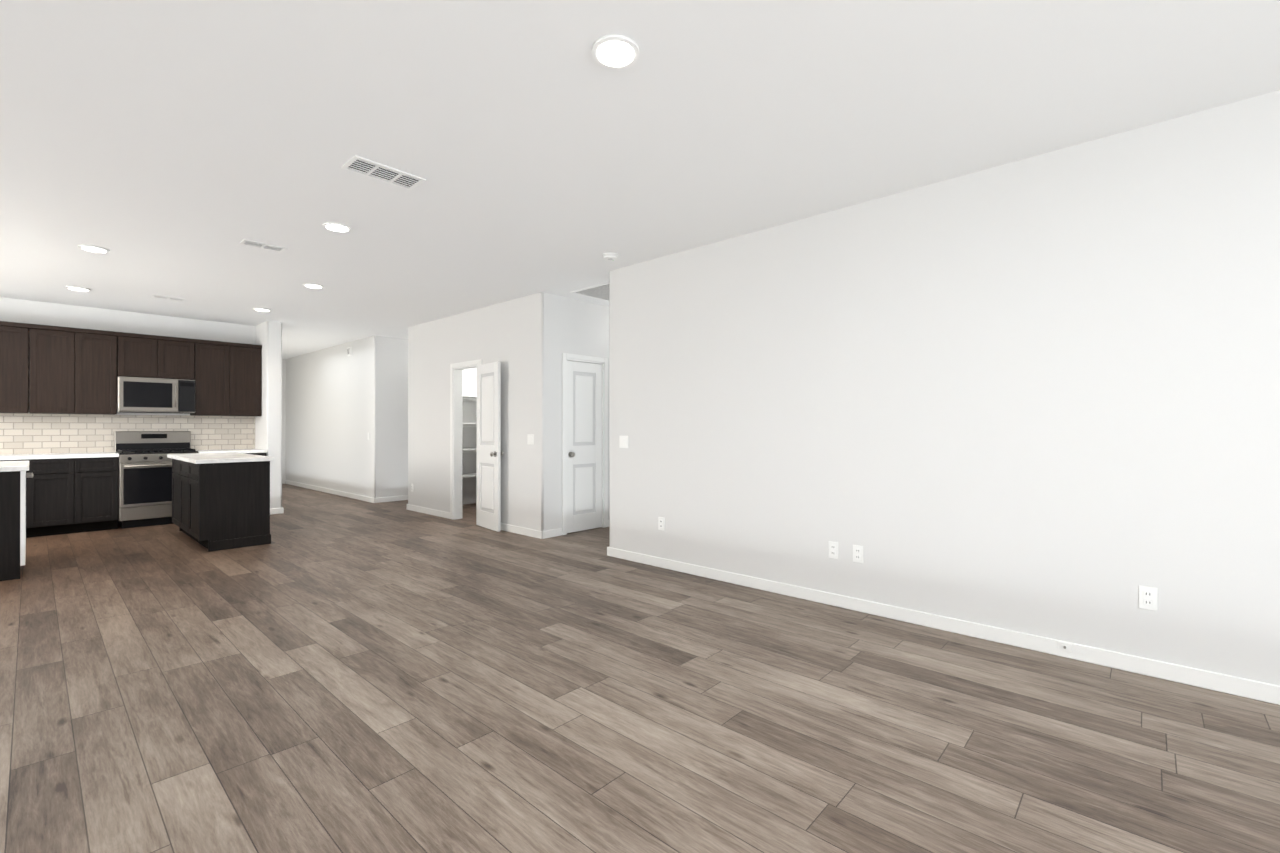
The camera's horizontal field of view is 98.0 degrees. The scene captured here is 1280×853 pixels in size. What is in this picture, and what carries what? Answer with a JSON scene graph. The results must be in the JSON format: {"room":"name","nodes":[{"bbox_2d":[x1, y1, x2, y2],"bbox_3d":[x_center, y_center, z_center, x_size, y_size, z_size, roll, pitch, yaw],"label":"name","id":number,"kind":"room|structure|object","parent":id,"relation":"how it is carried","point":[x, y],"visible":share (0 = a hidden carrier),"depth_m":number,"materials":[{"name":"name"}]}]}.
{"room":"empty living room","nodes":[
{"label":"empty living room","id":0,"kind":"room"},
{"bbox_2d":[0,297,255,454],"bbox_3d":[-7.796,-0.125,6.056,0.120,2.740,6.060,0,0,42],"label":"wall","id":1,"kind":"structure","parent":0,"point":[36,312],"depth_m":7.18,"materials":[{"name":"white paint"}]},
{"bbox_2d":[0,321,39,412],"bbox_3d":[-7.231,-0.664,6.325,0.347,1.020,0.502,0,0,42],"label":"upper cabinet","id":2,"kind":"object","parent":1,"relation":"attached to","point":[19,342],"depth_m":6.30,"materials":[{"name":"brown wood"}]},
{"bbox_2d":[40,325,83,413],"bbox_3d":[-6.980,-0.664,6.600,0.347,1.020,0.489,0,0,42],"label":"upper cabinet","id":3,"kind":"object","parent":1,"relation":"attached to","point":[46,369],"depth_m":6.54,"materials":[{"name":"brown wood"}]},
{"bbox_2d":[84,329,123,414],"bbox_3d":[-6.730,-0.663,6.874,0.347,1.020,0.490,0,0,42],"label":"upper cabinet","id":4,"kind":"object","parent":1,"relation":"attached to","point":[103,350],"depth_m":6.80,"materials":[{"name":"brown wood"}]},
{"bbox_2d":[0,413,254,454],"bbox_3d":[-7.110,0.086,6.715,0.002,0.479,4.158,0,0,42],"label":"tile backsplash","id":5,"kind":"structure","parent":1,"relation":"attached to","point":[23,433],"depth_m":7.02,"materials":[{"name":"white tile"}]},
{"bbox_2d":[124,333,163,377],"bbox_3d":[-6.457,-0.900,7.173,0.347,0.545,0.436,0,0,42],"label":"upper cabinet","id":6,"kind":"object","parent":1,"relation":"attached to","point":[143,353],"depth_m":7.08,"materials":[{"name":"brown wood"}]},
{"bbox_2d":[117,376,194,413],"bbox_3d":[-6.310,-0.399,7.253,0.456,0.442,0.754,0,0,42],"label":"microwave","id":7,"kind":"object","parent":6,"relation":"attached to","point":[146,395],"visible":0.98,"depth_m":7.10,"materials":[{"name":"silver metal"}]},
{"bbox_2d":[164,337,195,380],"bbox_3d":[-6.243,-0.900,7.408,0.347,0.545,0.436,0,0,42],"label":"upper cabinet","id":8,"kind":"object","parent":1,"relation":"attached to","point":[179,353],"depth_m":7.34,"materials":[{"name":"brown wood"}]},
{"bbox_2d":[190,339,235,415],"bbox_3d":[-5.966,-0.662,7.710,0.347,1.020,0.503,0,0,42],"label":"upper cabinet","id":9,"kind":"object","parent":1,"relation":"attached to","point":[215,383],"depth_m":7.62,"materials":[{"name":"brown wood"}]},
{"bbox_2d":[236,343,261,415],"bbox_3d":[-5.728,-0.661,7.971,0.347,1.020,0.438,0,0,42],"label":"upper cabinet","id":10,"kind":"object","parent":1,"relation":"attached to","point":[248,356],"depth_m":7.90,"materials":[{"name":"brown wood"}]},
{"bbox_2d":[255,321,281,508],"bbox_3d":[-6.991,-0.118,9.554,4.850,2.740,0.190,0,0,42],"label":"wall","id":11,"kind":"structure","parent":0,"point":[268,429],"depth_m":7.93,"materials":[{"name":"white paint"}]},
{"bbox_2d":[270,508,283,514],"bbox_3d":[-5.196,1.206,7.912,0.013,0.085,0.216,0,0,42],"label":"baseboard","id":12,"kind":"structure","parent":11,"relation":"attached to","point":[276,511],"depth_m":7.92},
{"bbox_2d":[282,359,285,483],"bbox_3d":[-7.255,-0.112,12.950,0.120,2.740,4.470,0,0,42],"label":"wall","id":13,"kind":"structure","parent":0,"point":[283,420],"depth_m":12.23,"materials":[{"name":"white paint"}]},
{"bbox_2d":[286,336,381,497],"bbox_3d":[-6.032,-0.116,10.716,4.700,2.740,0.120,0,0,42],"label":"wall","id":14,"kind":"structure","parent":0,"point":[333,406],"depth_m":10.19,"materials":[{"name":"white paint"}]},
{"bbox_2d":[285,480,374,502],"bbox_3d":[-6.072,1.211,10.660,4.713,0.085,0.013,0,0,42],"label":"baseboard","id":15,"kind":"structure","parent":14,"relation":"attached to","point":[346,494],"depth_m":10.28,"materials":[{"name":"white wood"}]},
{"bbox_2d":[347,347,351,355],"bbox_3d":[-5.106,-1.318,9.767,0.170,0.160,0.035,0,0,42],"label":"door chime","id":16,"kind":"object","parent":14,"relation":"attached to","point":[349,351],"visible":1,"depth_m":9.72,"materials":[{"name":"white plastic"}]},
{"bbox_2d":[382,336,407,496],"bbox_3d":[-3.329,-0.117,10.279,0.120,2.740,2.880,0,0,42],"label":"wall","id":17,"kind":"structure","parent":0,"point":[394,416],"depth_m":9.33,"materials":[{"name":"white paint"}]},
{"bbox_2d":[375,495,407,502],"bbox_3d":[-3.325,1.210,10.183,0.013,0.085,3.013,0,0,42],"label":"baseboard","id":18,"kind":"structure","parent":17,"relation":"attached to","point":[391,498],"depth_m":9.28,"materials":[{"name":"white wood"}]},
{"bbox_2d":[462,368,476,504],"bbox_3d":[-2.415,-0.118,9.471,0.120,2.740,2.840,0,0,42],"label":"wall","id":19,"kind":"structure","parent":0,"point":[469,439],"depth_m":9.00,"materials":[{"name":"white paint"}]},
{"bbox_2d":[408,292,550,530],"bbox_3d":[-2.250,-0.122,7.316,3.270,2.740,0.120,0,0,42],"label":"wall","id":20,"kind":"structure","parent":0,"point":[513,337],"depth_m":6.68,"materials":[{"name":"white paint"}]},
{"bbox_2d":[407,504,449,518],"bbox_3d":[-3.033,1.206,7.938,1.298,0.085,0.013,0,0,42],"label":"baseboard","id":21,"kind":"structure","parent":20,"relation":"attached to","point":[439,513],"depth_m":7.89,"materials":[{"name":"white wood"}]},
{"bbox_2d":[450,359,481,519],"bbox_3d":[-2.223,0.202,7.290,0.769,2.092,0.152,0,0,42],"label":"door frame","id":22,"kind":"structure","parent":20,"relation":"attached to","point":[457,442],"depth_m":7.48,"materials":[{"name":"white wood"}]},
{"bbox_2d":[476,361,503,531],"bbox_3d":[-1.854,0.236,6.788,0.168,2.005,0.617,0,0,-40],"label":"pantry door","id":23,"kind":"structure","parent":20,"relation":"in","point":[488,470],"depth_m":6.74,"materials":[{"name":"white wood"}]},
{"bbox_2d":[501,523,542,538],"bbox_3d":[-1.530,1.204,6.566,1.223,0.085,0.013,0,0,42],"label":"baseboard","id":24,"kind":"structure","parent":20,"relation":"attached to","point":[523,531],"depth_m":6.39,"materials":[{"name":"white wood"}]},
{"bbox_2d":[527,434,533,444],"bbox_3d":[-1.242,0.146,6.307,0.116,0.115,0.010,0,0,42],"label":"light switch","id":25,"kind":"object","parent":20,"relation":"attached to","point":[530,438],"visible":1,"depth_m":6.30,"materials":[{"name":"white plastic"}]},
{"bbox_2d":[551,294,608,529],"bbox_3d":[-0.089,-0.122,7.347,0.120,2.740,2.840,0,0,42],"label":"wall","id":26,"kind":"structure","parent":0,"point":[579,327],"depth_m":6.39,"materials":[{"name":"white paint"}]},
{"bbox_2d":[542,528,561,538],"bbox_3d":[-0.990,1.203,6.259,0.013,0.085,0.288,0,0,42],"label":"baseboard","id":27,"kind":"structure","parent":26,"relation":"attached to","point":[552,533],"depth_m":6.26,"materials":[{"name":"white wood"}]},
{"bbox_2d":[567,360,601,532],"bbox_3d":[-0.673,0.236,6.662,0.168,2.005,0.572,0,0,42],"label":"closet door","id":28,"kind":"structure","parent":26,"relation":"in","point":[584,445],"depth_m":6.65,"materials":[{"name":"white painted wood"},{"name":"brushed nickel"}]},
{"bbox_2d":[562,353,607,534],"bbox_3d":[-0.696,0.229,6.681,0.124,2.035,0.610,0,0,42],"label":"door frame","id":29,"kind":"structure","parent":26,"relation":"attached to","point":[568,359],"depth_m":6.86,"materials":[{"name":"white wood"}]},
{"bbox_2d":[0,484,1279,852],"bbox_3d":[-3.009,1.293,4.756,17.600,0.100,11.000,0,0,42],"label":"floor","id":30,"kind":"structure","parent":0,"point":[322,672],"depth_m":2.38,"materials":[{"name":"brown wood"}]},
{"bbox_2d":[0,472,27,580],"bbox_3d":[-6.557,0.800,3.385,0.650,0.880,3.782,0,0,42],"label":"base cabinet","id":31,"kind":"object","parent":30,"relation":"on","point":[14,475],"depth_m":4.51,"materials":[{"name":"brown wood"}]},
{"bbox_2d":[0,460,27,471],"bbox_3d":[-6.704,0.341,3.533,1.134,0.040,3.802,0,0,42],"label":"countertop","id":32,"kind":"structure","parent":31,"relation":"on","point":[5,466],"depth_m":4.54,"materials":[{"name":"white stone"}]},
{"bbox_2d":[0,460,35,537],"bbox_3d":[-7.146,0.806,6.222,0.607,0.880,0.494,0,0,42],"label":"base cabinet","id":33,"kind":"object","parent":30,"relation":"on","point":[30,482],"depth_m":6.19,"materials":[{"name":"brown wood"}]},
{"bbox_2d":[36,460,83,536],"bbox_3d":[-6.893,0.806,6.500,0.607,0.880,0.494,0,0,42],"label":"base cabinet","id":34,"kind":"object","parent":30,"relation":"on","point":[68,493],"depth_m":6.36,"materials":[{"name":"brown wood"}]},
{"bbox_2d":[0,452,118,459],"bbox_3d":[-7.394,0.345,5.940,0.622,0.040,2.632,0,0,42],"label":"countertop","id":35,"kind":"structure","parent":34,"relation":"on","point":[56,456],"depth_m":6.40,"materials":[{"name":"white stone"}]},
{"bbox_2d":[84,456,118,531],"bbox_3d":[-6.659,0.807,6.756,0.607,0.880,0.435,0,0,42],"label":"base cabinet","id":36,"kind":"object","parent":30,"relation":"on","point":[101,473],"depth_m":6.61,"materials":[{"name":"brown wood"}]},
{"bbox_2d":[114,431,197,528],"bbox_3d":[-6.229,0.655,7.177,0.675,1.185,0.760,0,0,42],"label":"range","id":37,"kind":"object","parent":30,"relation":"on","point":[145,480],"visible":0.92,"depth_m":6.96,"materials":[{"name":"silver metal"}]},
{"bbox_2d":[172,460,174,523],"bbox_3d":[-5.095,0.806,6.566,0.614,0.880,0.597,0,0,42],"label":"base cabinet","id":38,"kind":"object","parent":30,"relation":"on","point":[173,461],"depth_m":6.49,"materials":[{"name":"brown wood"}]},
{"bbox_2d":[175,460,186,534],"bbox_3d":[-4.728,0.806,6.218,0.634,0.880,0.579,0,0,42],"label":"base cabinet","id":39,"kind":"object","parent":30,"relation":"on","point":[180,465],"depth_m":6.14,"materials":[{"name":"brown wood"}]},
{"bbox_2d":[187,460,270,551],"bbox_3d":[-4.352,0.805,5.888,0.602,0.880,0.597,0,0,42],"label":"base cabinet","id":40,"kind":"object","parent":30,"relation":"on","point":[220,501],"depth_m":5.69,"materials":[{"name":"brown wood"}]},
{"bbox_2d":[167,452,273,463],"bbox_3d":[-4.726,0.346,6.228,1.680,0.040,0.664,0,0,42],"label":"countertop","id":41,"kind":"structure","parent":40,"relation":"on","point":[232,457],"depth_m":5.83,"materials":[{"name":"white stone"}]},
{"bbox_2d":[195,449,266,455],"bbox_3d":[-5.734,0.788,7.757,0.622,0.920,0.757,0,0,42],"label":"countertop","id":42,"kind":"structure","parent":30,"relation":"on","point":[261,452],"depth_m":7.65,"materials":[{"name":"white stone"}]},
{"bbox_2d":[0,0,1279,358],"bbox_3d":[-3.009,-1.547,4.761,17.600,0.100,11.000,0,0,42],"label":"ceiling","id":43,"kind":"structure","parent":0,"point":[176,148],"depth_m":2.75,"materials":[{"name":"white paint"}]},
{"bbox_2d":[66,286,90,291],"bbox_3d":[-6.074,-1.487,6.017,0.190,0.016,0.190,0,0,42],"label":"recessed light","id":44,"kind":"object","parent":43,"relation":"in","point":[75,288],"visible":1,"depth_m":6.00,"materials":[{"name":"white plastic"}]},
{"bbox_2d":[78,244,109,252],"bbox_3d":[-4.583,-1.489,4.668,0.190,0.016,0.190,0,0,42],"label":"recessed light","id":45,"kind":"object","parent":43,"relation":"in","point":[93,248],"visible":1,"depth_m":4.64,"materials":[{"name":"white plastic"}]},
{"bbox_2d":[151,294,186,300],"bbox_3d":[-5.456,-1.490,6.441,0.140,0.008,0.300,0,0,42],"label":"ceiling vent","id":46,"kind":"object","parent":43,"relation":"in","point":[168,297],"visible":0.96,"depth_m":6.42,"materials":[{"name":"white plastic"}]},
{"bbox_2d":[253,308,270,311],"bbox_3d":[-4.805,-1.485,7.079,0.190,0.016,0.190,0,0,42],"label":"recessed light","id":47,"kind":"object","parent":43,"relation":"in","point":[263,309],"visible":1,"depth_m":7.04,"materials":[{"name":"white plastic"}]},
{"bbox_2d":[239,239,286,251],"bbox_3d":[-3.111,-1.493,4.597,0.150,0.008,0.300,0,0,42],"label":"ceiling vent","id":48,"kind":"object","parent":43,"relation":"in","point":[247,242],"visible":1,"depth_m":4.58,"materials":[{"name":"white plastic"}]},
{"bbox_2d":[303,283,323,288],"bbox_3d":[-3.456,-1.487,5.887,0.190,0.016,0.190,0,0,42],"label":"recessed light","id":49,"kind":"object","parent":43,"relation":"in","point":[313,285],"visible":1,"depth_m":5.85,"materials":[{"name":"white plastic"}]},
{"bbox_2d":[323,222,351,232],"bbox_3d":[-2.267,-1.490,4.165,0.190,0.016,0.190,0,0,42],"label":"recessed light","id":50,"kind":"object","parent":43,"relation":"in","point":[337,227],"visible":0.98,"depth_m":4.14,"materials":[{"name":"white plastic"}]},
{"bbox_2d":[341,155,425,189],"bbox_3d":[-1.512,-1.496,3.293,0.210,0.008,0.410,0,0,42],"label":"ceiling vent","id":51,"kind":"object","parent":43,"relation":"in","point":[377,171],"visible":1,"depth_m":3.28,"materials":[{"name":"white plastic"}]},
{"bbox_2d":[570,282,608,300],"bbox_3d":[-0.307,-1.490,6.221,0.620,0.008,0.700,0,0,42],"label":"ceiling vent","id":52,"kind":"object","parent":43,"relation":"in","point":[600,291],"visible":0.29,"depth_m":6.17,"materials":[{"name":"white plastic"}]},
{"bbox_2d":[602,252,617,260],"bbox_3d":[-0.259,-1.476,4.850,0.140,0.041,0.140,0,0,42],"label":"smoke detector","id":53,"kind":"object","parent":43,"relation":"attached to","point":[609,256],"visible":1,"depth_m":4.81,"materials":[{"name":"white plastic"}]},
{"bbox_2d":[592,34,638,68],"bbox_3d":[-0.098,-1.494,2.224,0.190,0.016,0.190,0,0,42],"label":"recessed light","id":54,"kind":"object","parent":43,"relation":"in","point":[613,51],"visible":0.94,"depth_m":2.20,"materials":[{"name":"white plastic"}]},
{"bbox_2d":[609,90,1279,685],"bbox_3d":[2.325,-0.130,3.043,7.010,2.740,0.120,0,0,42],"label":"wall","id":55,"kind":"structure","parent":0,"point":[1037,394],"depth_m":3.18,"materials":[{"name":"white paint"}]},
{"bbox_2d":[619,436,627,447],"bbox_3d":[-0.152,0.144,5.216,0.116,0.115,0.010,0,0,42],"label":"light switch","id":56,"kind":"object","parent":55,"relation":"attached to","point":[623,441],"visible":1,"depth_m":5.22,"materials":[{"name":"white plastic"}]},
{"bbox_2d":[658,517,664,530],"bbox_3d":[0.188,0.858,4.905,0.070,0.115,0.010,0,0,42],"label":"electrical outlet","id":57,"kind":"object","parent":55,"relation":"attached to","point":[661,523],"visible":1,"depth_m":4.90,"materials":[{"name":"white plastic"}]},
{"bbox_2d":[828,541,837,558],"bbox_3d":[1.339,0.856,3.853,0.070,0.115,0.010,0,0,42],"label":"electrical outlet","id":58,"kind":"object","parent":55,"relation":"attached to","point":[833,549],"visible":1,"depth_m":3.85,"materials":[{"name":"white plastic"}]},
{"bbox_2d":[853,545,862,562],"bbox_3d":[1.465,0.856,3.738,0.070,0.115,0.010,0,0,42],"label":"electrical outlet","id":59,"kind":"object","parent":55,"relation":"attached to","point":[857,553],"visible":1,"depth_m":3.74,"materials":[{"name":"white plastic"}]},
{"bbox_2d":[607,547,1279,704],"bbox_3d":[2.275,1.197,2.995,7.023,0.085,0.013,0,0,42],"label":"baseboard","id":60,"kind":"structure","parent":55,"relation":"attached to","point":[1241,687],"depth_m":3.18,"materials":[{"name":"white wood"}]},
{"bbox_2d":[1058,641,1071,652],"bbox_3d":[2.272,1.182,2.975,0.060,0.045,0.022,0,0,42],"label":"outlet","id":61,"kind":"object","parent":60,"relation":"attached to","point":[1066,647],"visible":1,"depth_m":2.98,"materials":[{"name":"white plastic"}]},
{"bbox_2d":[1139,585,1157,610],"bbox_3d":[2.528,0.854,2.767,0.070,0.115,0.010,0,0,42],"label":"electrical outlet","id":62,"kind":"object","parent":55,"relation":"attached to","point":[1148,598],"visible":1,"depth_m":2.76,"materials":[{"name":"white plastic"}]},
{"bbox_3d":[-1.333,-0.120,8.320,3.030,2.740,0.120,0,0,42],"label":"wall","id":63,"kind":"structure","parent":0,"visible":0},
{"bbox_2d":[462,395,476,477],"bbox_3d":[-2.904,0.175,8.549,0.398,1.310,0.810,0,0,42],"label":"shelf","id":64,"kind":"object","parent":63,"relation":"attached to","point":[469,398],"visible":0.15,"depth_m":8.55,"materials":[{"name":"white wood"}]}
]}

